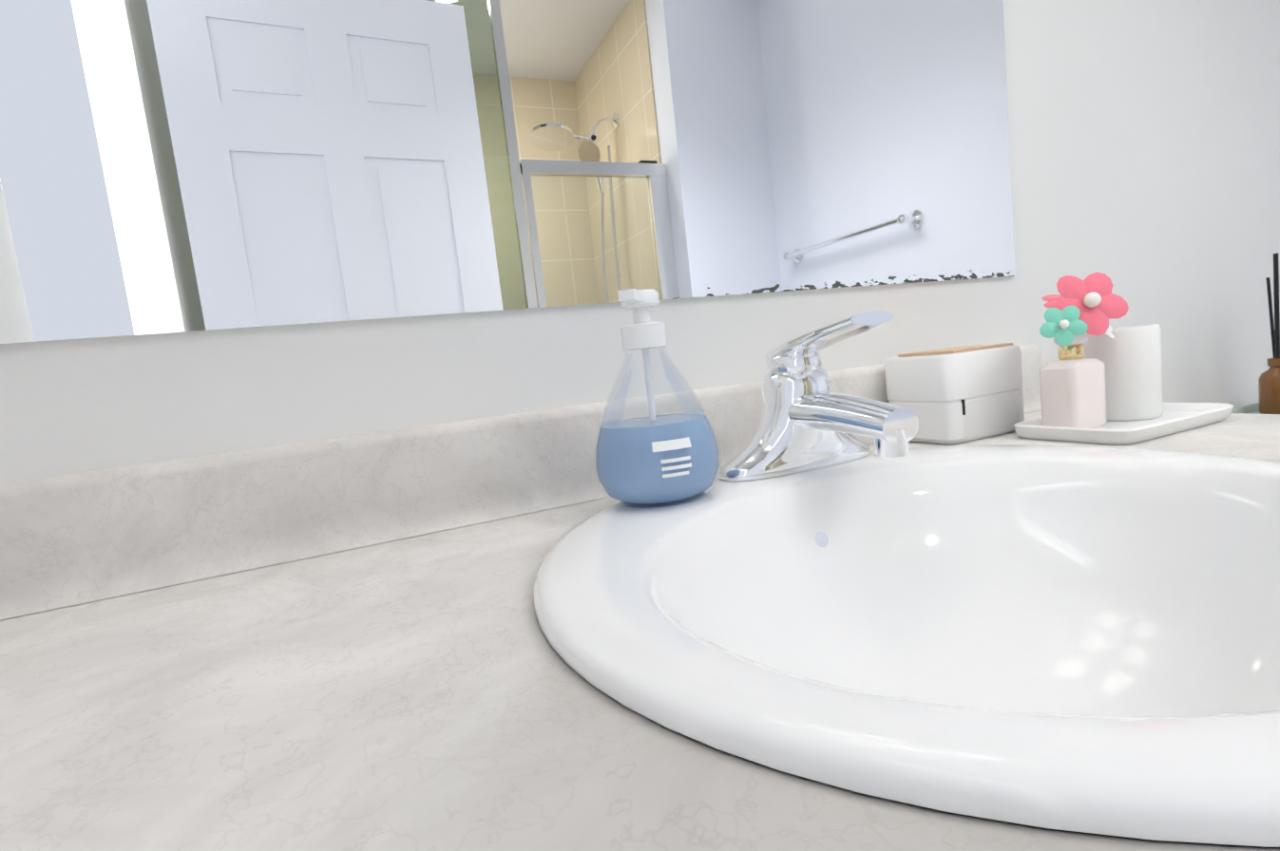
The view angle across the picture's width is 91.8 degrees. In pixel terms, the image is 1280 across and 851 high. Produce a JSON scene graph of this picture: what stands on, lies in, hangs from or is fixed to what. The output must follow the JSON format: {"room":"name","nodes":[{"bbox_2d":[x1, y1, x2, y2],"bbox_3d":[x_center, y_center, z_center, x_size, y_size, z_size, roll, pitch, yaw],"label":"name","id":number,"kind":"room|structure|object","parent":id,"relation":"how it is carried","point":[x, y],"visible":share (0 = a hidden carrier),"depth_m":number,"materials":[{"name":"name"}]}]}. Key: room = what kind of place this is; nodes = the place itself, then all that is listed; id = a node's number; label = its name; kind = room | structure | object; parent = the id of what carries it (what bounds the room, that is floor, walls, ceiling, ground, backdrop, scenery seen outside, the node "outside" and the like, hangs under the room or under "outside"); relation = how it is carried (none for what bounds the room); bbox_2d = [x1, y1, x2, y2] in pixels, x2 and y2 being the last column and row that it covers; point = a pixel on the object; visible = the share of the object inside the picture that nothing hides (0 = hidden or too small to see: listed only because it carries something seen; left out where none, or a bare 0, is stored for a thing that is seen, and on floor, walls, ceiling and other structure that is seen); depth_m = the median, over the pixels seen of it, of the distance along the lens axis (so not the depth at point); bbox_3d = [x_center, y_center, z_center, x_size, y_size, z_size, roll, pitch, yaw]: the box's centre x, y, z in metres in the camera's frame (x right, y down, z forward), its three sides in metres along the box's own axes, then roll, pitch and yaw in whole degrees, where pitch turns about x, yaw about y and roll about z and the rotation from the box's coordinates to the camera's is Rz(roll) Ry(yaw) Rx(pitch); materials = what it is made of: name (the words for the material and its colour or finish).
{"room":"bathroom","nodes":[
{"label":"bathroom","id":0,"kind":"room"},
{"bbox_2d":[0,0,1279,483],"bbox_3d":[0.295,-0.370,0.786,2.210,2.390,0.100,-9,6,-24],"label":"wall","id":1,"kind":"structure","parent":0,"point":[1144,139],"depth_m":0.80,"materials":[{"name":"paint"}]},
{"bbox_2d":[0,0,1015,344],"bbox_3d":[-0.054,-0.566,0.560,1.112,0.900,0.006,-9,6,-24],"label":"mirror","id":2,"kind":"object","parent":1,"relation":"attached to","point":[182,165],"visible":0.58,"depth_m":0.54,"materials":[{"name":"white mirror"}]},
{"bbox_2d":[0,343,1042,620],"bbox_3d":[-0.005,0.018,0.600,1.205,0.086,0.030,-9,6,-24],"label":"backsplash","id":3,"kind":"structure","parent":1,"relation":"attached to","point":[80,538],"depth_m":0.48,"materials":[{"name":"stone"}]},
{"bbox_2d":[0,409,1279,850],"bbox_3d":[0.113,0.091,0.363,1.209,0.036,0.565,-9,6,-24],"label":"countertop","id":4,"kind":"structure","parent":1,"relation":"attached to","point":[429,693],"depth_m":0.23,"materials":[{"name":"stone"}]},
{"bbox_2d":[533,444,1279,847],"bbox_3d":[0.192,0.125,0.382,0.496,0.147,0.486,-9,6,-24],"label":"sink","id":5,"kind":"object","parent":4,"relation":"in","point":[1075,639],"visible":0.94,"depth_m":0.40,"materials":[{"name":"white ceramic"}]},
{"bbox_2d":[593,288,721,508],"bbox_3d":[0.008,-0.023,0.491,0.102,0.163,0.102,-9,6,-24],"label":"soap dispenser","id":6,"kind":"object","parent":5,"relation":"on","point":[652,458],"visible":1,"depth_m":0.46,"materials":[{"name":"blue plastic"}]},
{"bbox_2d":[719,311,918,481],"bbox_3d":[0.156,-0.024,0.515,0.158,0.127,0.152,-9,6,-24],"label":"faucet","id":7,"kind":"object","parent":5,"relation":"on","point":[810,420],"visible":1,"depth_m":0.53,"materials":[{"name":"silver metal"}]},
{"bbox_2d":[884,343,1024,444],"bbox_3d":[0.352,-0.037,0.696,0.122,0.097,0.090,-9,6,-24],"label":"storage box","id":8,"kind":"object","parent":4,"relation":"on","point":[956,395],"visible":0.92,"depth_m":0.66,"materials":[{"name":"white plastic"}]},
{"bbox_2d":[1013,272,1233,444],"bbox_3d":[0.480,-0.075,0.624,0.193,0.159,0.115,-9,6,-24],"label":"tray","id":9,"kind":"object","parent":4,"relation":"on","point":[1102,385],"visible":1,"depth_m":0.61,"materials":[{"name":"ceramic"},{"name":"glass"},{"name":"plastic"}]},
{"bbox_3d":[0.974,0.906,-0.301,2.210,0.060,2.760,-9,6,-24],"label":"floor","id":10,"kind":"structure","parent":0,"visible":0},
{"bbox_3d":[1.121,0.373,0.716,0.500,0.755,0.763,-9,6,-24],"label":"toilet","id":11,"kind":"object","parent":10,"relation":"on","visible":0},
{"bbox_2d":[1231,252,1279,414],"bbox_3d":[0.987,-0.148,0.923,0.300,0.262,0.104,-9,6,-24],"label":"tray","id":12,"kind":"object","parent":11,"relation":"on","point":[1269,391],"visible":0.9,"depth_m":0.91,"materials":[{"name":"brown glass"}]}
]}

